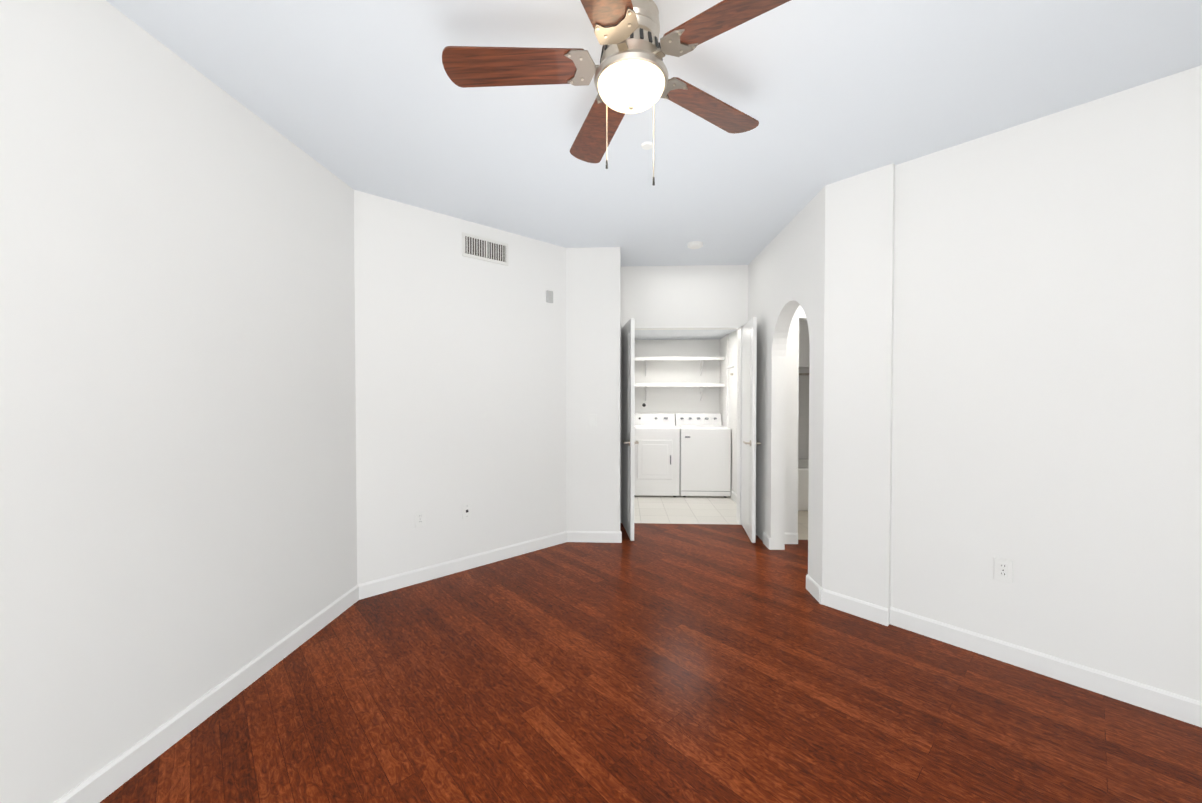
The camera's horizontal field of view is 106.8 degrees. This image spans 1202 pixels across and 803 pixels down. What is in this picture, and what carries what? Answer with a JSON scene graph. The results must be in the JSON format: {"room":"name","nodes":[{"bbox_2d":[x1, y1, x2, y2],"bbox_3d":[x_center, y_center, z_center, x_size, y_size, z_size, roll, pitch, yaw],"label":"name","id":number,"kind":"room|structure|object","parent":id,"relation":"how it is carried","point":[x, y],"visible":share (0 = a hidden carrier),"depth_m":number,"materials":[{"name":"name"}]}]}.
{"room":"empty living room","nodes":[
{"label":"empty living room","id":0,"kind":"room"},
{"bbox_2d":[0,0,356,802],"bbox_3d":[-1.801,0.006,0.326,0.120,2.700,5.476,0,1,3],"label":"wall","id":1,"kind":"structure","parent":0,"point":[178,516],"depth_m":1.65,"materials":[{"name":"white paint"}]},
{"bbox_2d":[54,585,358,802],"bbox_3d":[-1.734,1.306,0.344,0.014,0.100,5.236,0,1,3],"label":"baseboard","id":2,"kind":"structure","parent":1,"relation":"attached to","point":[102,783],"depth_m":1.81,"materials":[{"name":"white paint"}]},
{"bbox_2d":[354,190,565,583],"bbox_3d":[-1.008,-0.046,3.564,1.843,2.700,0.120,-1,1,-42],"label":"wall","id":3,"kind":"structure","parent":0,"point":[460,371],"depth_m":3.37,"materials":[{"name":"white paint"}]},
{"bbox_2d":[415,510,424,527],"bbox_3d":[-1.307,0.849,3.224,0.072,0.116,0.009,-1,1,-42],"label":"electrical outlet","id":4,"kind":"object","parent":3,"relation":"attached to","point":[419,518],"visible":1,"depth_m":3.22,"materials":[{"name":"white plastic"}]},
{"bbox_2d":[357,531,566,599],"bbox_3d":[-0.963,1.254,3.536,1.743,0.100,0.014,-1,1,-42],"label":"baseboard","id":5,"kind":"structure","parent":3,"relation":"attached to","point":[392,582],"depth_m":3.39,"materials":[{"name":"white paint"}]},
{"bbox_2d":[462,503,470,518],"bbox_3d":[-1.041,0.850,3.463,0.072,0.116,0.008,-1,1,-42],"label":"jack","id":6,"kind":"object","parent":3,"relation":"attached to","point":[466,511],"visible":1,"depth_m":3.46,"materials":[{"name":"white plastic"}]},
{"bbox_2d":[462,232,507,265],"bbox_3d":[-0.910,-1.206,3.541,0.400,0.180,0.016,-1,1,-42],"label":"air vent","id":7,"kind":"object","parent":3,"relation":"in","point":[482,248],"visible":1,"depth_m":3.53,"materials":[{"name":"silver metal"}]},
{"bbox_2d":[546,290,552,302],"bbox_3d":[-0.452,-0.928,3.954,0.065,0.105,0.020,-1,1,-42],"label":"door chime","id":8,"kind":"object","parent":3,"relation":"attached to","point":[549,296],"visible":1,"depth_m":3.94,"materials":[{"name":"grey plastic"}]},
{"bbox_2d":[566,247,619,531],"bbox_3d":[-0.108,-0.056,4.152,0.576,2.700,0.120,0,1,3],"label":"wall","id":9,"kind":"structure","parent":0,"point":[592,376],"depth_m":4.09,"materials":[{"name":"white paint"}]},
{"bbox_2d":[567,531,621,542],"bbox_3d":[-0.065,1.245,4.104,0.510,0.100,0.014,0,1,3],"label":"baseboard","id":10,"kind":"structure","parent":9,"relation":"attached to","point":[597,536],"depth_m":4.10,"materials":[{"name":"white wood"}]},
{"bbox_2d":[620,255,620,477],"bbox_3d":[0.135,-0.061,4.460,0.120,2.700,0.719,0,1,3],"label":"wall","id":11,"kind":"structure","parent":0,"point":[620,366],"depth_m":4.49,"materials":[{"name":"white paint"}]},
{"bbox_2d":[622,318,638,540],"bbox_3d":[0.262,0.256,4.394,0.137,2.045,0.612,0,1,-5],"label":"laundry door","id":12,"kind":"structure","parent":11,"relation":"in","point":[628,359],"depth_m":4.20,"materials":[{"name":"white paint"}]},
{"bbox_2d":[100,523,1201,802],"bbox_3d":[0.450,1.373,1.154,5.000,0.060,7.100,0,1,3],"label":"floor","id":13,"kind":"structure","parent":0,"point":[688,663],"depth_m":1.93,"materials":[{"name":"brown wood"}]},
{"bbox_2d":[106,0,1201,265],"bbox_3d":[0.598,-1.403,2.123,5.000,0.060,9.500,0,1,3],"label":"ceiling","id":14,"kind":"structure","parent":0,"point":[368,96],"depth_m":1.99,"materials":[{"name":"white paint"}]},
{"bbox_2d":[442,0,790,185],"bbox_3d":[0.060,-1.079,1.577,1.236,0.571,1.277,0,1,3],"label":"ceiling fan","id":15,"kind":"object","parent":14,"relation":"hanging from","point":[630,71],"visible":1,"depth_m":1.54,"materials":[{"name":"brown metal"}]},
{"bbox_2d":[641,142,652,149],"bbox_3d":[0.249,-1.373,2.397,0.068,0.010,0.068,0,1,3],"label":"sprinkler","id":16,"kind":"object","parent":14,"relation":"attached to","point":[646,145],"visible":0.9,"depth_m":2.38,"materials":[{"name":"white plastic"}]},
{"bbox_2d":[687,241,702,248],"bbox_3d":[0.837,-1.386,3.964,0.136,0.034,0.136,0,1,3],"label":"smoke detector","id":17,"kind":"object","parent":14,"relation":"attached to","point":[695,245],"visible":1,"depth_m":3.92,"materials":[{"name":"white plastic"}]},
{"bbox_2d":[634,339,719,415],"bbox_3d":[1.071,-0.097,6.687,1.610,2.700,0.120,0,1,3],"label":"wall","id":18,"kind":"structure","parent":0,"point":[674,400],"depth_m":6.62,"materials":[{"name":"white paint"}]},
{"bbox_2d":[641,401,646,408],"bbox_3d":[0.640,0.053,6.639,0.090,0.120,0.019,0,1,3],"label":"outlet","id":19,"kind":"object","parent":18,"relation":"attached to","point":[643,404],"visible":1,"depth_m":6.64,"materials":[{"name":"grey plastic"}]},
{"bbox_2d":[634,383,724,400],"bbox_3d":[1.060,-0.133,6.456,1.366,0.259,0.341,0,1,3],"label":"shelf","id":20,"kind":"object","parent":18,"relation":"attached to","point":[700,385],"visible":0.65,"depth_m":6.29,"materials":[{"name":"white paint"}]},
{"bbox_2d":[635,357,724,375],"bbox_3d":[1.060,-0.503,6.450,1.366,0.259,0.341,0,1,3],"label":"shelf","id":21,"kind":"object","parent":18,"relation":"attached to","point":[701,359],"visible":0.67,"depth_m":6.28,"materials":[{"name":"white paint"}]},
{"bbox_2d":[620,265,747,522],"bbox_3d":[0.935,-0.065,4.722,1.694,2.700,0.120,0,1,3],"label":"wall","id":22,"kind":"structure","parent":0,"point":[705,295],"depth_m":4.65,"materials":[{"name":"white paint"}]},
{"bbox_2d":[635,326,742,524],"bbox_3d":[0.860,0.250,4.730,1.219,2.070,0.135,0,1,3],"label":"door frame","id":23,"kind":"structure","parent":22,"relation":"attached to","point":[739,397],"depth_m":4.67,"materials":[{"name":"white paint"}]},
{"bbox_2d":[635,329,736,339],"bbox_3d":[1.024,-0.931,5.689,1.370,0.060,1.850,0,1,3],"label":"ceiling","id":24,"kind":"structure","parent":0,"point":[677,334],"depth_m":6.04,"materials":[{"name":"white paint"}]},
{"bbox_2d":[634,495,807,539],"bbox_3d":[1.682,1.303,5.464,2.950,0.060,2.550,0,1,3],"label":"floor","id":25,"kind":"structure","parent":0,"point":[679,509],"depth_m":5.18,"materials":[{"name":"beige tile"}]},
{"bbox_2d":[634,413,679,496],"bbox_3d":[0.725,0.721,6.212,0.655,1.080,0.709,0,1,3],"label":"dryer","id":26,"kind":"object","parent":25,"relation":"on","point":[657,457],"visible":0.9,"depth_m":5.87,"materials":[{"name":"white metal"}]},
{"bbox_2d":[675,413,730,497],"bbox_3d":[1.389,0.721,6.188,0.655,1.080,0.694,0,1,3],"label":"washer","id":27,"kind":"object","parent":25,"relation":"on","point":[705,454],"visible":1,"depth_m":5.85,"materials":[{"name":"white metal"}]},
{"bbox_2d":[798,459,808,510],"bbox_3d":[2.489,1.021,5.586,1.250,0.500,0.820,0,1,3],"label":"bathtub","id":28,"kind":"object","parent":25,"relation":"on","point":[803,478],"depth_m":5.18,"materials":[{"name":"white plastic"}]},
{"bbox_2d":[719,330,736,494],"bbox_3d":[1.771,-0.082,5.728,0.120,2.700,1.970,0,1,3],"label":"wall","id":29,"kind":"structure","parent":0,"point":[732,402],"depth_m":5.82,"materials":[{"name":"white paint"}]},
{"bbox_2d":[730,490,736,503],"bbox_3d":[1.701,1.219,5.692,0.014,0.100,1.850,0,1,3],"label":"baseboard","id":30,"kind":"structure","parent":29,"relation":"attached to","point":[733,496],"depth_m":5.71,"materials":[{"name":"white paint"}]},
{"bbox_2d":[725,320,809,458],"bbox_3d":[2.510,-0.087,6.068,1.596,2.700,0.120,0,1,3],"label":"wall","id":31,"kind":"structure","parent":0,"point":[803,420],"depth_m":6.00,"materials":[{"name":"white paint"}]},
{"bbox_2d":[726,365,808,375],"bbox_3d":[2.278,-0.402,5.853,1.180,0.124,0.320,0,1,3],"label":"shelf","id":32,"kind":"object","parent":31,"relation":"attached to","point":[803,370],"visible":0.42,"depth_m":5.96,"materials":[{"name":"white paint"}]},
{"bbox_2d":[748,186,824,587],"bbox_3d":[1.540,-0.050,3.755,0.120,2.700,1.754,0,1,3],"label":"wall","id":33,"kind":"structure","parent":0,"point":[786,272],"depth_m":3.72,"materials":[{"name":"white paint"}]},
{"bbox_2d":[741,317,760,542],"bbox_3d":[1.433,0.257,4.337,0.137,2.045,0.612,0,1,9],"label":"laundry door","id":34,"kind":"structure","parent":33,"relation":"in","point":[749,442],"depth_m":4.16,"materials":[{"name":"white paint"}]},
{"bbox_2d":[763,532,770,549],"bbox_3d":[1.484,1.247,3.992,0.014,0.100,0.167,0,1,3],"label":"baseboard","id":35,"kind":"structure","parent":33,"relation":"attached to","point":[766,540],"depth_m":3.98,"materials":[{"name":"white paint"}]},
{"bbox_2d":[806,574,822,603],"bbox_3d":[1.437,1.263,3.008,0.014,0.100,0.237,0,1,3],"label":"baseboard","id":36,"kind":"structure","parent":33,"relation":"attached to","point":[812,586],"depth_m":3.00,"materials":[{"name":"white paint"}]},
{"bbox_2d":[785,305,806,532],"bbox_3d":[2.355,-0.055,4.073,1.476,2.700,0.120,0,1,3],"label":"wall","id":37,"kind":"structure","parent":0,"point":[791,435],"depth_m":4.05,"materials":[{"name":"white paint"}]},
{"bbox_2d":[785,533,797,543],"bbox_3d":[1.702,1.246,4.058,0.176,0.100,0.014,0,1,3],"label":"baseboard","id":38,"kind":"structure","parent":37,"relation":"attached to","point":[791,538],"depth_m":4.05,"materials":[{"name":"white paint"}]},
{"bbox_2d":[822,65,1201,701],"bbox_3d":[2.037,-0.026,2.341,0.159,2.700,1.604,-1,1,-42],"label":"wall","id":39,"kind":"structure","parent":0,"point":[1047,392],"depth_m":2.18,"materials":[{"name":"white paint"}]},
{"bbox_2d":[994,557,1012,582],"bbox_3d":[2.050,0.860,2.274,0.009,0.116,0.072,-1,1,-42],"label":"electrical outlet","id":40,"kind":"object","parent":39,"relation":"attached to","point":[1003,570],"visible":1,"depth_m":2.27,"materials":[{"name":"white plastic"}]},
{"bbox_2d":[819,588,1201,726],"bbox_3d":[1.983,1.274,2.323,0.053,0.100,1.618,-1,1,-42],"label":"baseboard","id":41,"kind":"structure","parent":39,"relation":"attached to","point":[1169,704],"depth_m":2.19,"materials":[{"name":"white paint"}]}
]}

